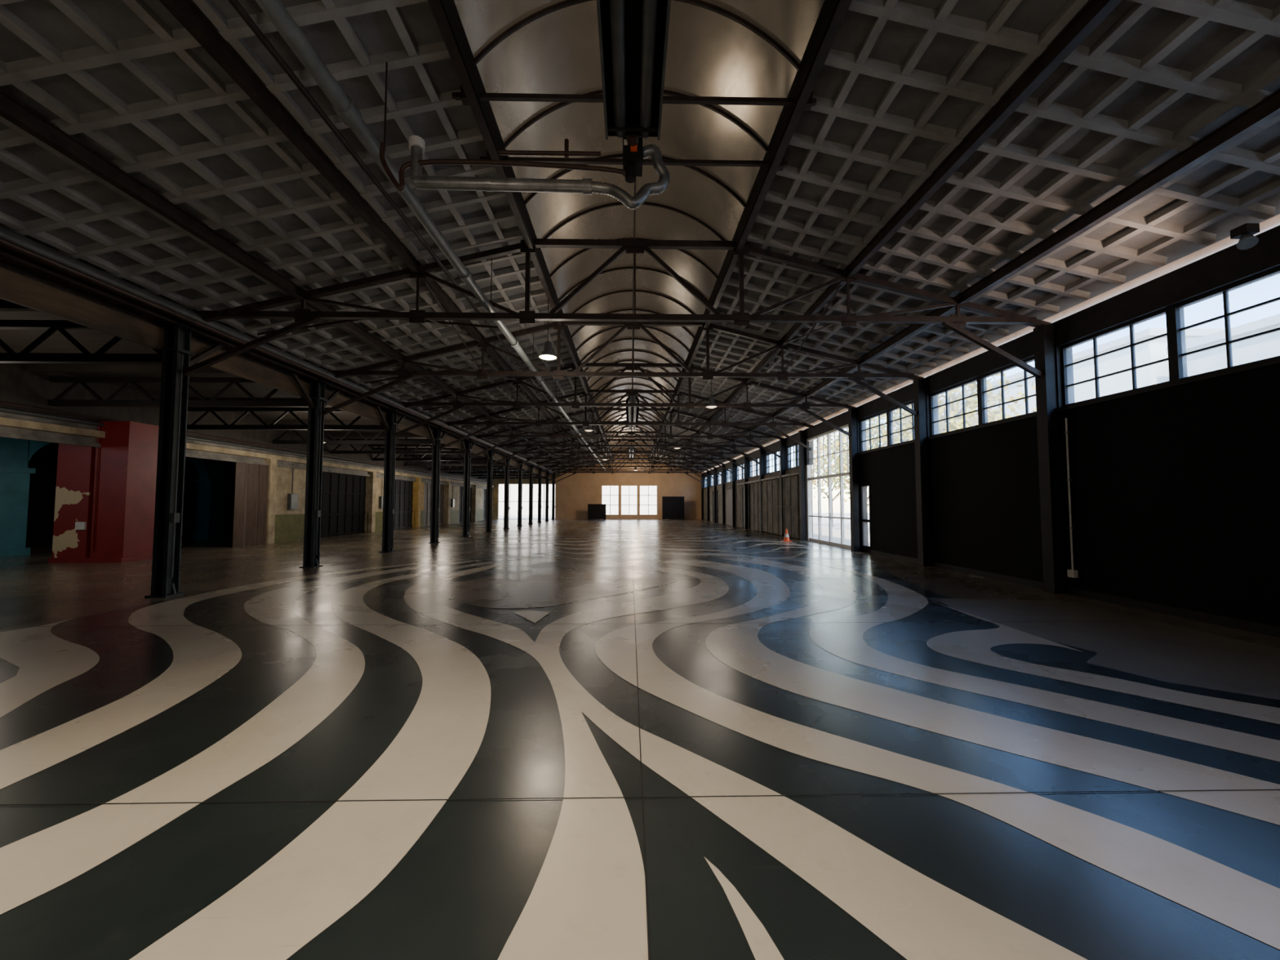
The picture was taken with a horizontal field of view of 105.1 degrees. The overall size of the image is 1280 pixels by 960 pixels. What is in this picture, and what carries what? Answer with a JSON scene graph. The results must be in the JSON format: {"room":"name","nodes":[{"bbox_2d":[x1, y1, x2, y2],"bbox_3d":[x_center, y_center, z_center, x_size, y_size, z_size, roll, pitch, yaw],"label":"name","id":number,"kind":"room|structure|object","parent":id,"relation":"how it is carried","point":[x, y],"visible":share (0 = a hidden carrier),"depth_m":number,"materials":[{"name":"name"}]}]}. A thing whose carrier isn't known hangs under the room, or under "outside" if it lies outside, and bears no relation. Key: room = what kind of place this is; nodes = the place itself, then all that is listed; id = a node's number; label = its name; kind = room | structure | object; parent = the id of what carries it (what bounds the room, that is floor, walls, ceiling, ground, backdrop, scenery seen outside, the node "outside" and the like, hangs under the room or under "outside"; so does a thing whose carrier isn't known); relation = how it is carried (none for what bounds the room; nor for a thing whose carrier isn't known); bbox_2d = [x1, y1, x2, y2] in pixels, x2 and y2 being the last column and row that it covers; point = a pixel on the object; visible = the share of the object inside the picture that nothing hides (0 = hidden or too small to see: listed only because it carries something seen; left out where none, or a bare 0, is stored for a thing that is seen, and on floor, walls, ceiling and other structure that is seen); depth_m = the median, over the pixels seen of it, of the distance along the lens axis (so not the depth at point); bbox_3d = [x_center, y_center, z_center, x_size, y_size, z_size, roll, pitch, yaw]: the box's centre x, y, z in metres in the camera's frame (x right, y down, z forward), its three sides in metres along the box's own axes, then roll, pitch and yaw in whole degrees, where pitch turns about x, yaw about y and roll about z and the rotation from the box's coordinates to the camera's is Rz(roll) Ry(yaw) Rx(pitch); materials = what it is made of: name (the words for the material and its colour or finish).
{"room":"empty warehouse hall","nodes":[
{"label":"empty warehouse hall","id":0,"kind":"room"},
{"bbox_2d":[26,442,235,543],"bbox_3d":[-23.557,0.104,20.051,0.300,4.800,59.000,0,-3,-1],"label":"doors","id":1,"kind":"structure","parent":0,"point":[42,483],"depth_m":19.45,"materials":[{"name":"black wood"}]},
{"bbox_2d":[0,363,493,543],"bbox_3d":[-14.449,0.138,20.233,0.520,4.750,59.000,0,-3,-1],"label":"wall","id":2,"kind":"structure","parent":0,"point":[18,385],"depth_m":17.95,"materials":[{"name":"beige concrete"}]},
{"bbox_2d":[0,401,493,484],"bbox_3d":[-14.309,-1.149,20.300,0.100,0.223,59.000,0,-3,-1],"label":"pipe","id":3,"kind":"object","parent":2,"relation":"attached to","point":[2,409],"visible":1,"depth_m":15.97,"materials":[{"name":"metal"}]},
{"bbox_2d":[231,462,268,546],"bbox_3d":[-14.284,0.902,17.994,0.157,3.000,1.416,0,-3,-1],"label":"door","id":4,"kind":"structure","parent":2,"relation":"in","point":[251,484],"depth_m":17.95,"materials":[{"name":"wood"}]},
{"bbox_2d":[286,463,297,509],"bbox_3d":[-14.334,0.264,20.254,0.150,1.900,0.450,0,-3,-1],"label":"electrical panel","id":5,"kind":"object","parent":2,"relation":"attached to","point":[292,499],"visible":1,"depth_m":20.15,"materials":[{"name":"grey paint"}]},
{"bbox_2d":[320,471,366,537],"bbox_3d":[-14.619,1.162,23.683,0.120,3.050,4.800,0,-3,-1],"label":"door","id":6,"kind":"structure","parent":2,"relation":"in","point":[343,495],"depth_m":24.04,"materials":[{"name":"black paint"}]},
{"bbox_2d":[393,479,413,529],"bbox_3d":[-14.746,1.480,30.024,0.120,3.050,3.500,0,-3,-1],"label":"door","id":7,"kind":"structure","parent":2,"relation":"in","point":[403,493],"depth_m":30.45,"materials":[{"name":"metal"}]},
{"bbox_2d":[423,482,444,526],"bbox_3d":[-14.847,1.730,35.016,0.120,3.050,4.100,0,-3,-1],"label":"door","id":8,"kind":"structure","parent":2,"relation":"in","point":[427,503],"depth_m":34.39,"materials":[{"name":"metal"}]},
{"bbox_2d":[459,486,471,522],"bbox_3d":[-14.981,2.066,41.707,0.120,3.050,3.700,0,-3,-1],"label":"door","id":9,"kind":"structure","parent":2,"relation":"in","point":[461,488],"depth_m":41.04,"materials":[{"name":"black paint"}]},
{"bbox_2d":[0,260,551,475],"bbox_3d":[-15.813,-2.145,20.320,15.190,0.480,59.000,0,-3,-1],"label":"ceiling","id":10,"kind":"structure","parent":0,"point":[92,340],"depth_m":11.39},
{"bbox_2d":[254,0,607,471],"bbox_3d":[-2.831,-2.802,20.613,0.176,1.112,58.900,0,-3,-1],"label":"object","id":11,"kind":"object","parent":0,"point":[274,10],"depth_m":4.44,"materials":[{"name":"metal"}]},
{"bbox_2d":[492,453,705,519],"bbox_3d":[-8.655,0.455,50.026,30.700,7.100,0.300,0,-3,-1],"label":"wall","id":12,"kind":"structure","parent":0,"point":[573,493],"depth_m":49.99,"materials":[{"name":"beige paint"}]},
{"bbox_2d":[0,0,1279,471],"bbox_3d":[-0.536,-2.945,20.917,15.555,1.556,59.500,0,-3,-1],"label":"ceiling","id":13,"kind":"structure","parent":0,"point":[375,31],"depth_m":5.52,"materials":[{"name":"grey wood"}]},
{"bbox_2d":[427,0,613,460],"bbox_3d":[-2.131,-3.530,20.664,0.120,0.340,59.000,0,-3,-1],"label":"ceiling beam","id":14,"kind":"structure","parent":13,"relation":"attached to","point":[445,12],"depth_m":5.79,"materials":[{"name":"metal"}]},
{"bbox_2d":[379,0,671,209],"bbox_3d":[-0.994,-3.594,1.412,2.681,1.880,6.500,0,-3,-1],"label":"heater","id":15,"kind":"object","parent":13,"relation":"hanging from","point":[633,34],"visible":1,"depth_m":4.32,"materials":[{"name":"metal"}]},
{"bbox_2d":[538,298,556,359],"bbox_3d":[-1.956,-3.348,10.444,0.380,1.553,0.380,0,-3,-1],"label":"lamp","id":16,"kind":"object","parent":13,"relation":"hanging from","point":[547,354],"visible":0.96,"depth_m":10.34,"materials":[{"name":"metal"}]},
{"bbox_2d":[453,0,824,457],"bbox_3d":[-0.332,-4.077,20.728,3.598,0.891,59.000,0,-3,-1],"label":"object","id":17,"kind":"structure","parent":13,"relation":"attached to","point":[724,48],"depth_m":7.03,"materials":[{"name":"metal"}]},
{"bbox_2d":[626,395,639,430],"bbox_3d":[-0.298,-3.386,19.041,0.460,2.130,6.300,0,-3,-1],"label":"heater","id":18,"kind":"object","parent":17,"relation":"hanging from","point":[630,411],"visible":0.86,"depth_m":18.25,"materials":[{"name":"grey paint"}]},
{"bbox_2d":[0,0,1279,471],"bbox_3d":[-0.681,-2.851,20.659,15.200,1.536,59.000,0,-3,-1],"label":"ribs","id":19,"kind":"object","parent":13,"relation":"attached to","point":[1259,21],"visible":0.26,"depth_m":6.01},
{"bbox_2d":[257,319,595,462],"bbox_3d":[-5.232,-2.174,24.039,4.505,0.394,29.644,0,-3,-1],"label":"braces","id":20,"kind":"object","parent":19,"relation":"attached to","point":[348,320],"visible":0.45,"depth_m":12.90,"materials":[{"name":"metal"}]},
{"bbox_2d":[1230,222,1259,249],"bbox_3d":[6.833,-2.738,5.521,0.222,0.278,0.222,0,-3,-1],"label":"floodlight","id":21,"kind":"object","parent":13,"relation":"attached to","point":[1245,233],"visible":1,"depth_m":5.49,"materials":[{"name":"grey paint"}]},
{"bbox_2d":[0,519,1279,648],"bbox_3d":[-8.068,2.637,20.636,30.700,0.200,60.200,0,-3,-1],"label":"floor","id":22,"kind":"structure","parent":0,"point":[34,591],"depth_m":11.49,"materials":[{"name":"concrete"}]},
{"bbox_2d":[48,421,159,562],"bbox_3d":[-14.343,0.312,13.216,1.850,3.700,1.000,0,-3,-1],"label":"partition wall","id":23,"kind":"structure","parent":22,"relation":"on","point":[104,503],"depth_m":12.82,"materials":[{"name":"red paint"}]},
{"bbox_2d":[0,436,228,556],"bbox_3d":[-18.648,-0.509,7.212,0.720,4.740,32.900,0,-3,-1],"label":"doorway","id":24,"kind":"object","parent":22,"relation":"on","point":[15,454],"visible":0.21,"depth_m":14.73,"materials":[{"name":"paint"}]},
{"bbox_2d":[144,323,198,597],"bbox_3d":[-7.815,-0.341,8.172,0.360,4.500,0.360,0,-3,-1],"label":"steel column","id":25,"kind":"structure","parent":22,"relation":"on","point":[176,353],"depth_m":8.11,"materials":[{"name":"metal"}]},
{"bbox_2d":[0,320,162,364],"bbox_3d":[-11.044,-2.322,8.207,6.200,0.700,0.120,0,-3,-1],"label":"truss","id":26,"kind":"object","parent":25,"relation":"attached to","point":[24,356],"visible":0.64,"depth_m":8.19,"materials":[{"name":"metal"}]},
{"bbox_2d":[299,379,328,568],"bbox_3d":[-7.889,-0.156,11.867,0.360,4.500,0.360,0,-3,-1],"label":"steel column","id":27,"kind":"structure","parent":22,"relation":"on","point":[313,486],"depth_m":11.79,"materials":[{"name":"metal"}]},
{"bbox_2d":[48,376,308,407],"bbox_3d":[-11.119,-2.137,11.901,6.200,0.700,0.120,0,-3,-1],"label":"truss","id":28,"kind":"object","parent":27,"relation":"attached to","point":[76,380],"visible":0.74,"depth_m":11.85,"materials":[{"name":"metal"}]},
{"bbox_2d":[379,409,399,552],"bbox_3d":[-7.964,0.029,15.561,0.360,4.500,0.360,0,-3,-1],"label":"steel column","id":29,"kind":"structure","parent":22,"relation":"on","point":[391,415],"depth_m":15.47,"materials":[{"name":"metal"}]},
{"bbox_2d":[186,407,385,430],"bbox_3d":[-11.193,-1.952,15.596,6.200,0.700,0.120,0,-3,-1],"label":"truss","id":30,"kind":"object","parent":29,"relation":"attached to","point":[264,426],"visible":0.72,"depth_m":15.53,"materials":[{"name":"metal"}]},
{"bbox_2d":[428,427,443,543],"bbox_3d":[-8.038,0.214,19.256,0.360,4.500,0.360,0,-3,-1],"label":"steel column","id":31,"kind":"structure","parent":22,"relation":"on","point":[436,452],"depth_m":19.16,"materials":[{"name":"metal"}]},
{"bbox_2d":[272,428,432,444],"bbox_3d":[-11.267,-1.766,19.290,6.200,0.700,0.120,0,-3,-1],"label":"truss","id":32,"kind":"object","parent":31,"relation":"attached to","point":[277,441],"visible":0.51,"depth_m":19.23,"materials":[{"name":"metal"}]},
{"bbox_2d":[461,440,472,537],"bbox_3d":[-8.112,0.400,22.951,0.360,4.500,0.360,0,-3,-1],"label":"steel column","id":33,"kind":"structure","parent":22,"relation":"on","point":[467,460],"depth_m":22.85,"materials":[{"name":"metal"}]},
{"bbox_2d":[330,438,464,453],"bbox_3d":[-11.341,-1.581,22.985,6.200,0.700,0.120,0,-3,-1],"label":"truss","id":34,"kind":"object","parent":33,"relation":"attached to","point":[334,451],"visible":0.49,"depth_m":22.92,"materials":[{"name":"metal"}]},
{"bbox_2d":[484,448,494,532],"bbox_3d":[-8.186,0.585,26.645,0.360,4.500,0.360,0,-3,-1],"label":"steel column","id":35,"kind":"structure","parent":22,"relation":"on","point":[490,467],"depth_m":26.54,"materials":[{"name":"metal"}]},
{"bbox_2d":[372,447,487,461],"bbox_3d":[-11.416,-1.396,26.680,6.200,0.700,0.120,0,-3,-1],"label":"truss","id":36,"kind":"object","parent":35,"relation":"attached to","point":[416,459],"visible":0.64,"depth_m":26.63,"materials":[{"name":"metal"}]},
{"bbox_2d":[502,456,510,528],"bbox_3d":[-8.261,0.770,30.340,0.360,4.500,0.360,0,-3,-1],"label":"steel column","id":37,"kind":"structure","parent":22,"relation":"on","point":[506,508],"depth_m":30.23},
{"bbox_2d":[404,454,504,466],"bbox_3d":[-11.490,-1.211,30.374,6.200,0.700,0.120,0,-3,-1],"label":"truss","id":38,"kind":"object","parent":37,"relation":"attached to","point":[405,455],"visible":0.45,"depth_m":30.31,"materials":[{"name":"metal"}]},
{"bbox_2d":[516,461,523,526],"bbox_3d":[-8.335,0.955,34.034,0.360,4.500,0.360,0,-3,-1],"label":"steel column","id":39,"kind":"structure","parent":22,"relation":"on","point":[520,473],"depth_m":33.92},
{"bbox_2d":[428,460,518,470],"bbox_3d":[-11.564,-1.026,34.069,6.200,0.700,0.120,0,-3,-1],"label":"truss","id":40,"kind":"object","parent":39,"relation":"attached to","point":[430,468],"visible":0.37,"depth_m":34.01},
{"bbox_2d":[528,465,533,524],"bbox_3d":[-8.409,1.141,37.729,0.360,4.500,0.360,0,-3,-1],"label":"steel column","id":41,"kind":"structure","parent":22,"relation":"on","point":[531,476],"depth_m":37.62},
{"bbox_2d":[438,570,675,608],"bbox_3d":[-1.416,1.953,9.104,4.316,0.001,4.076,0,-3,-1],"label":"paint","id":42,"kind":"object","parent":22,"relation":"on","point":[540,588],"visible":1,"depth_m":8.86,"materials":[{"name":"paint"}]},
{"bbox_2d":[587,503,605,519],"bbox_3d":[-4.280,3.166,48.676,1.800,1.550,0.700,0,-3,-1],"label":"partition panel","id":43,"kind":"object","parent":22,"relation":"on","point":[595,511],"visible":1,"depth_m":48.63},
{"bbox_2d":[0,525,1279,959],"bbox_3d":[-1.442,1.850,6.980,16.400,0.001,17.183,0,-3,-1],"label":"paint","id":44,"kind":"object","parent":22,"relation":"on","point":[460,891],"visible":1,"depth_m":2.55,"materials":[{"name":"paint"}]},
{"bbox_2d":[0,520,1279,959],"bbox_3d":[-3.762,2.518,20.410,21.300,0.001,59.163,0,-3,-1],"label":"joint","id":45,"kind":"object","parent":22,"relation":"on","point":[642,797],"visible":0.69,"depth_m":2.52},
{"bbox_2d":[662,496,684,519],"bbox_3d":[3.319,2.799,48.848,2.200,2.300,0.700,0,-3,-1],"label":"partition panel","id":46,"kind":"object","parent":22,"relation":"on","point":[673,507],"visible":1,"depth_m":48.80,"materials":[{"name":"black"}]},
{"bbox_2d":[508,524,872,560],"bbox_3d":[1.106,2.728,24.521,10.400,0.001,22.800,0,-3,-1],"label":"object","id":47,"kind":"structure","parent":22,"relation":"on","point":[540,548],"depth_m":17.49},
{"bbox_2d":[731,460,735,525],"bbox_3d":[6.557,0.910,34.336,0.190,4.620,0.220,0,-3,-1],"label":"wall column","id":48,"kind":"structure","parent":22,"relation":"on","point":[733,488],"depth_m":34.24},
{"bbox_2d":[743,454,747,528],"bbox_3d":[6.631,0.725,30.641,0.190,4.620,0.220,0,-3,-1],"label":"wall column","id":49,"kind":"structure","parent":22,"relation":"on","point":[745,459],"depth_m":30.56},
{"bbox_2d":[759,448,764,532],"bbox_3d":[6.706,0.540,26.947,0.190,4.620,0.220,0,-3,-1],"label":"wall column","id":50,"kind":"structure","parent":22,"relation":"on","point":[761,450],"depth_m":26.90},
{"bbox_2d":[779,438,785,536],"bbox_3d":[6.780,0.355,23.252,0.190,4.620,0.220,0,-3,-1],"label":"wall column","id":51,"kind":"structure","parent":22,"relation":"on","point":[782,460],"depth_m":23.23,"materials":[{"name":"metal"}]},
{"bbox_2d":[798,430,806,540],"bbox_3d":[6.833,0.222,20.606,0.190,4.620,0.220,0,-3,-1],"label":"wall column","id":52,"kind":"structure","parent":22,"relation":"on","point":[801,433],"depth_m":20.54,"materials":[{"name":"metal"}]},
{"bbox_2d":[848,408,859,551],"bbox_3d":[6.928,-0.016,15.863,0.190,4.620,0.220,0,-3,-1],"label":"wall column","id":53,"kind":"structure","parent":22,"relation":"on","point":[852,419],"depth_m":15.80,"materials":[{"name":"metal"}]},
{"bbox_2d":[912,378,930,566],"bbox_3d":[7.003,-0.201,12.168,0.190,4.620,0.220,0,-3,-1],"label":"wall column","id":54,"kind":"structure","parent":22,"relation":"on","point":[919,387],"depth_m":12.11,"materials":[{"name":"metal"}]},
{"bbox_2d":[1033,324,1064,593],"bbox_3d":[7.077,-0.386,8.474,0.190,4.620,0.220,0,-3,-1],"label":"wall column","id":55,"kind":"structure","parent":22,"relation":"on","point":[1043,335],"depth_m":8.42,"materials":[{"name":"metal"}]},
{"bbox_2d":[703,225,1279,626],"bbox_3d":[7.077,0.205,20.662,0.280,4.660,59.000,0,-3,-1],"label":"wall","id":56,"kind":"structure","parent":0,"point":[1175,491],"depth_m":7.34,"materials":[{"name":"black paint"}]},
{"bbox_2d":[724,488,732,525],"bbox_3d":[6.583,1.954,35.987,0.070,2.700,2.960,0,-3,-1],"label":"door","id":57,"kind":"structure","parent":56,"relation":"in","point":[728,492],"depth_m":36.33,"materials":[{"name":"white paint"}]},
{"bbox_2d":[742,484,750,528],"bbox_3d":[6.685,1.699,30.894,0.070,2.700,1.760,0,-3,-1],"label":"door","id":58,"kind":"structure","parent":56,"relation":"in","point":[748,486],"depth_m":30.52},
{"bbox_2d":[737,471,799,538],"bbox_3d":[6.696,1.371,26.654,0.160,2.830,11.900,0,-3,-1],"label":"door","id":59,"kind":"structure","parent":56,"relation":"in","point":[771,489],"depth_m":23.89,"materials":[{"name":"wood"}]},
{"bbox_2d":[786,443,799,469],"bbox_3d":[7.033,-1.089,21.928,0.120,1.070,2.560,0,-3,-1],"label":"frame","id":60,"kind":"object","parent":56,"relation":"attached to","point":[797,455],"visible":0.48,"depth_m":22.34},
{"bbox_2d":[806,424,850,549],"bbox_3d":[7.075,0.306,18.278,0.180,4.220,4.350,0,-3,-1],"label":"frame","id":61,"kind":"object","parent":56,"relation":"attached to","point":[841,474],"visible":0.78,"depth_m":18.31,"materials":[{"name":"white paint"}]},
{"bbox_2d":[860,483,870,553],"bbox_3d":[7.142,1.197,15.386,0.080,2.150,0.660,0,-3,-1],"label":"frame","id":62,"kind":"object","parent":56,"relation":"attached to","point":[865,548],"visible":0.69,"depth_m":15.64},
{"bbox_2d":[859,400,914,452],"bbox_3d":[7.191,-1.481,14.089,0.120,1.070,3.460,0,-3,-1],"label":"frame","id":63,"kind":"object","parent":56,"relation":"attached to","point":[889,413],"visible":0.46,"depth_m":14.05,"materials":[{"name":"metal"}]},
{"bbox_2d":[929,356,1036,436],"bbox_3d":[7.265,-1.667,10.394,0.120,1.070,3.460,0,-3,-1],"label":"frame","id":64,"kind":"object","parent":56,"relation":"attached to","point":[982,390],"visible":0.55,"depth_m":10.35,"materials":[{"name":"metal"}]},
{"bbox_2d":[702,213,1279,472],"bbox_3d":[6.975,-2.192,20.780,0.015,0.140,59.000,0,-3,-1],"label":"trim","id":65,"kind":"structure","parent":56,"relation":"attached to","point":[1273,222],"depth_m":7.61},
{"bbox_2d":[702,357,1279,637],"bbox_3d":[6.912,0.959,20.621,0.050,3.150,59.000,0,-3,-1],"label":"trim","id":66,"kind":"structure","parent":56,"relation":"attached to","point":[1251,626],"depth_m":7.22,"materials":[{"name":"metal"}]},
{"bbox_2d":[1064,417,1078,577],"bbox_3d":[7.153,0.284,8.161,0.070,2.650,0.120,0,-3,-1],"label":"conduit","id":67,"kind":"object","parent":56,"relation":"attached to","point":[1073,573],"visible":1,"depth_m":8.14,"materials":[{"name":"metal"}]},
{"bbox_2d":[1060,266,1279,406],"bbox_3d":[7.339,-1.852,6.700,0.120,1.070,3.460,0,-3,-1],"label":"frame","id":68,"kind":"object","parent":56,"relation":"attached to","point":[1175,315],"visible":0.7,"depth_m":6.66,"materials":[{"name":"metal"}]},
{"bbox_3d":[-7.518,-1.082,-6.606,0.360,4.500,0.360,0,-3,-1],"label":"steel column","id":69,"kind":"structure","parent":0,"visible":0},
{"bbox_2d":[0,246,554,481],"bbox_3d":[-8.090,-1.700,20.453,0.260,0.997,59.000,0,-3,-1],"label":"girder","id":70,"kind":"object","parent":69,"relation":"on","point":[15,288],"visible":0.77,"depth_m":7.90,"materials":[{"name":"metal"}]},
{"bbox_2d":[179,238,1051,377],"bbox_3d":[-0.321,-2.950,8.454,14.992,2.412,0.100,0,-3,-1],"label":"roof truss","id":71,"kind":"object","parent":70,"relation":"on","point":[303,317],"visible":0.87,"depth_m":8.44,"materials":[{"name":"metal"}]},
{"bbox_2d":[0,225,559,475],"bbox_3d":[-7.617,-2.045,20.479,0.385,0.305,59.000,0,-3,-1],"label":"ceiling beam","id":72,"kind":"structure","parent":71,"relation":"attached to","point":[9,238],"depth_m":7.59,"materials":[{"name":"metal"}]},
{"bbox_2d":[0,88,574,469],"bbox_3d":[-6.010,-2.545,20.537,0.100,0.175,59.000,0,-3,-1],"label":"ceiling beam","id":73,"kind":"structure","parent":71,"relation":"attached to","point":[11,109],"depth_m":5.87,"materials":[{"name":"metal"}]},
{"bbox_2d":[159,0,594,465],"bbox_3d":[-4.051,-3.001,20.599,0.100,0.175,59.000,0,-3,-1],"label":"ceiling beam","id":74,"kind":"structure","parent":71,"relation":"on","point":[186,12],"depth_m":5.31,"materials":[{"name":"metal"}]},
{"bbox_2d":[227,0,595,460],"bbox_3d":[-3.611,-3.022,20.609,0.060,0.060,59.000,0,-3,-1],"label":"conduit","id":75,"kind":"object","parent":71,"relation":"attached to","point":[237,6],"visible":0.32,"depth_m":5.38,"materials":[{"name":"metal"}]},
{"bbox_2d":[648,0,852,460],"bbox_3d":[1.468,-3.526,20.736,0.120,0.340,59.000,0,-3,-1],"label":"ceiling beam","id":76,"kind":"structure","parent":71,"relation":"on","point":[831,16],"depth_m":5.97,"materials":[{"name":"metal"}]},
{"bbox_2d":[480,150,787,170],"bbox_3d":[-0.070,-4.221,6.469,4.050,0.160,0.100,0,-3,-1],"label":"rod","id":77,"kind":"object","parent":76,"relation":"attached to","point":[784,163],"visible":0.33,"depth_m":6.46,"materials":[{"name":"metal"}]},
{"bbox_2d":[452,84,816,111],"bbox_3d":[-0.050,-4.271,5.471,4.050,0.160,0.100,0,-3,-1],"label":"rod","id":78,"kind":"object","parent":76,"relation":"attached to","point":[460,95],"visible":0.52,"depth_m":5.46,"materials":[{"name":"metal"}]},
{"bbox_2d":[667,0,1122,465],"bbox_3d":[3.388,-2.993,20.748,0.100,0.175,59.000,0,-3,-1],"label":"ceiling beam","id":79,"kind":"structure","parent":71,"relation":"on","point":[1094,12],"depth_m":5.33,"materials":[{"name":"metal"}]},
{"bbox_2d":[423,280,843,471],"bbox_3d":[-0.495,-2.186,28.791,7.476,0.781,40.706,0,-3,-1],"label":"sway bracing","id":80,"kind":"object","parent":79,"relation":"attached to","point":[425,282],"visible":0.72,"depth_m":11.66,"materials":[{"name":"metal"}]},
{"bbox_2d":[687,88,1279,469],"bbox_3d":[5.347,-2.533,20.764,0.100,0.175,59.000,0,-3,-1],"label":"ceiling beam","id":81,"kind":"structure","parent":71,"relation":"on","point":[1255,117],"depth_m":5.91,"materials":[{"name":"metal"}]},
{"bbox_2d":[319,320,924,416],"bbox_3d":[-0.395,-2.764,12.148,14.992,2.412,0.100,0,-3,-1],"label":"roof truss","id":82,"kind":"object","parent":70,"relation":"on","point":[403,374],"visible":0.8,"depth_m":12.15,"materials":[{"name":"metal"}]},
{"bbox_2d":[393,362,855,436],"bbox_3d":[-0.469,-2.579,15.843,14.992,2.412,0.100,0,-3,-1],"label":"roof truss","id":83,"kind":"object","parent":70,"relation":"on","point":[456,405],"visible":0.83,"depth_m":15.83,"materials":[{"name":"metal"}]},
{"bbox_2d":[438,389,813,450],"bbox_3d":[-0.543,-2.394,19.537,14.992,2.412,0.100,0,-3,-1],"label":"roof truss","id":84,"kind":"object","parent":70,"relation":"on","point":[490,424],"visible":0.82,"depth_m":19.51,"materials":[{"name":"metal"}]},
{"bbox_2d":[491,421,761,464],"bbox_3d":[-0.692,-2.024,26.927,14.992,2.412,0.100,0,-3,-1],"label":"roof truss","id":85,"kind":"object","parent":70,"relation":"on","point":[528,446],"visible":0.77,"depth_m":26.92,"materials":[{"name":"metal"}]},
{"bbox_2d":[469,408,784,458],"bbox_3d":[-0.618,-2.209,23.232,14.992,2.412,0.100,0,-3,-1],"label":"roof truss","id":86,"kind":"object","parent":70,"relation":"on","point":[512,437],"visible":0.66,"depth_m":23.21,"materials":[{"name":"metal"}]},
{"bbox_2d":[508,431,746,469],"bbox_3d":[-0.766,-1.838,30.621,14.992,2.412,0.100,0,-3,-1],"label":"roof truss","id":87,"kind":"object","parent":70,"relation":"on","point":[540,453],"visible":0.79,"depth_m":30.61,"materials":[{"name":"metal"}]},
{"bbox_2d":[521,439,734,473],"bbox_3d":[-0.840,-1.653,34.316,14.992,2.412,0.100,0,-3,-1],"label":"roof truss","id":88,"kind":"object","parent":70,"relation":"on","point":[711,459],"visible":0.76,"depth_m":34.31,"materials":[{"name":"metal"}]},
{"bbox_2d":[532,446,724,475],"bbox_3d":[-0.914,-1.468,38.011,14.992,2.412,0.100,0,-3,-1],"label":"roof truss","id":89,"kind":"object","parent":70,"relation":"on","point":[557,462],"visible":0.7,"depth_m":37.98,"materials":[{"name":"metal"}]},
{"bbox_2d":[541,450,715,479],"bbox_3d":[-0.989,-1.283,41.705,14.992,2.412,0.100,0,-3,-1],"label":"roof truss","id":90,"kind":"object","parent":70,"relation":"on","point":[564,466],"visible":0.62,"depth_m":41.71,"materials":[{"name":"metal"}]},
{"bbox_2d":[548,455,709,480],"bbox_3d":[-1.063,-1.097,45.400,14.992,2.412,0.100,0,-3,-1],"label":"roof truss","id":91,"kind":"object","parent":70,"relation":"on","point":[570,469],"visible":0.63,"depth_m":45.37,"materials":[{"name":"metal"}]},
{"bbox_2d":[554,459,703,482],"bbox_3d":[-1.137,-0.912,49.094,14.992,2.412,0.100,0,-3,-1],"label":"roof truss","id":92,"kind":"object","parent":70,"relation":"on","point":[574,472],"visible":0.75,"depth_m":49.07,"materials":[{"name":"metal"}]},
{"label":"outside","id":93,"kind":"structure","parent":0,"visible":0},
{"bbox_2d":[498,512,870,546],"bbox_3d":[-0.602,3.150,29.874,120.000,0.200,120.000,0,-3,-1],"label":"ground","id":94,"kind":"structure","parent":93,"point":[824,521],"depth_m":35.24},
{"bbox_2d":[498,458,759,515],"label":"window","id":95,"kind":"structure","parent":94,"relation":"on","point":[513,487],"depth_m":71.83,"materials":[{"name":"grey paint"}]},
{"bbox_2d":[791,431,849,526],"bbox_3d":[13.210,-0.453,34.132,6.723,7.432,6.828,-1,-3,27],"label":"autumn tree","id":96,"kind":"object","parent":94,"relation":"on","point":[836,436],"visible":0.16,"depth_m":34.16,"materials":[{"name":"green plant"}]},
{"bbox_2d":[812,415,899,499],"bbox_3d":[13.106,-0.631,28.272,6.206,7.200,6.592,3,-4,-42],"label":"autumn tree","id":97,"kind":"object","parent":94,"relation":"on","point":[873,424],"visible":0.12,"depth_m":28.84,"materials":[{"name":"green plant"}]},
{"bbox_2d":[826,387,972,506],"bbox_3d":[12.466,-1.295,23.055,6.546,8.004,6.782,-1,-3,16],"label":"autumn tree","id":98,"kind":"object","parent":94,"relation":"on","point":[873,420],"visible":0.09,"depth_m":23.13,"materials":[{"name":"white plant"}]},
{"bbox_2d":[866,366,1036,449],"bbox_3d":[11.020,-1.503,17.728,7.077,7.885,6.401,0,-3,-1],"label":"autumn tree","id":99,"kind":"object","parent":94,"relation":"on","point":[992,415],"visible":0.27,"depth_m":17.19,"materials":[{"name":"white plant"}]},
{"bbox_2d":[938,390,1005,431],"bbox_3d":[16.986,-1.150,26.469,5.861,8.056,5.582,0,-3,-1],"label":"autumn tree","id":100,"kind":"object","parent":94,"relation":"on","point":[959,391],"visible":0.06,"depth_m":25.66,"materials":[{"name":"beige plant"}]},
{"bbox_2d":[893,328,1225,442],"bbox_3d":[24.393,-1.394,30.604,6.400,8.950,20.400,0,-3,-1],"label":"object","id":101,"kind":"structure","parent":94,"relation":"on","point":[1151,351],"depth_m":22.27,"materials":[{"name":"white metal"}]},
{"bbox_2d":[1166,313,1279,376],"bbox_3d":[24.784,-1.871,11.107,6.400,7.950,17.400,0,-3,-1],"label":"building","id":102,"kind":"structure","parent":94,"relation":"on","point":[1268,345],"depth_m":17.66,"materials":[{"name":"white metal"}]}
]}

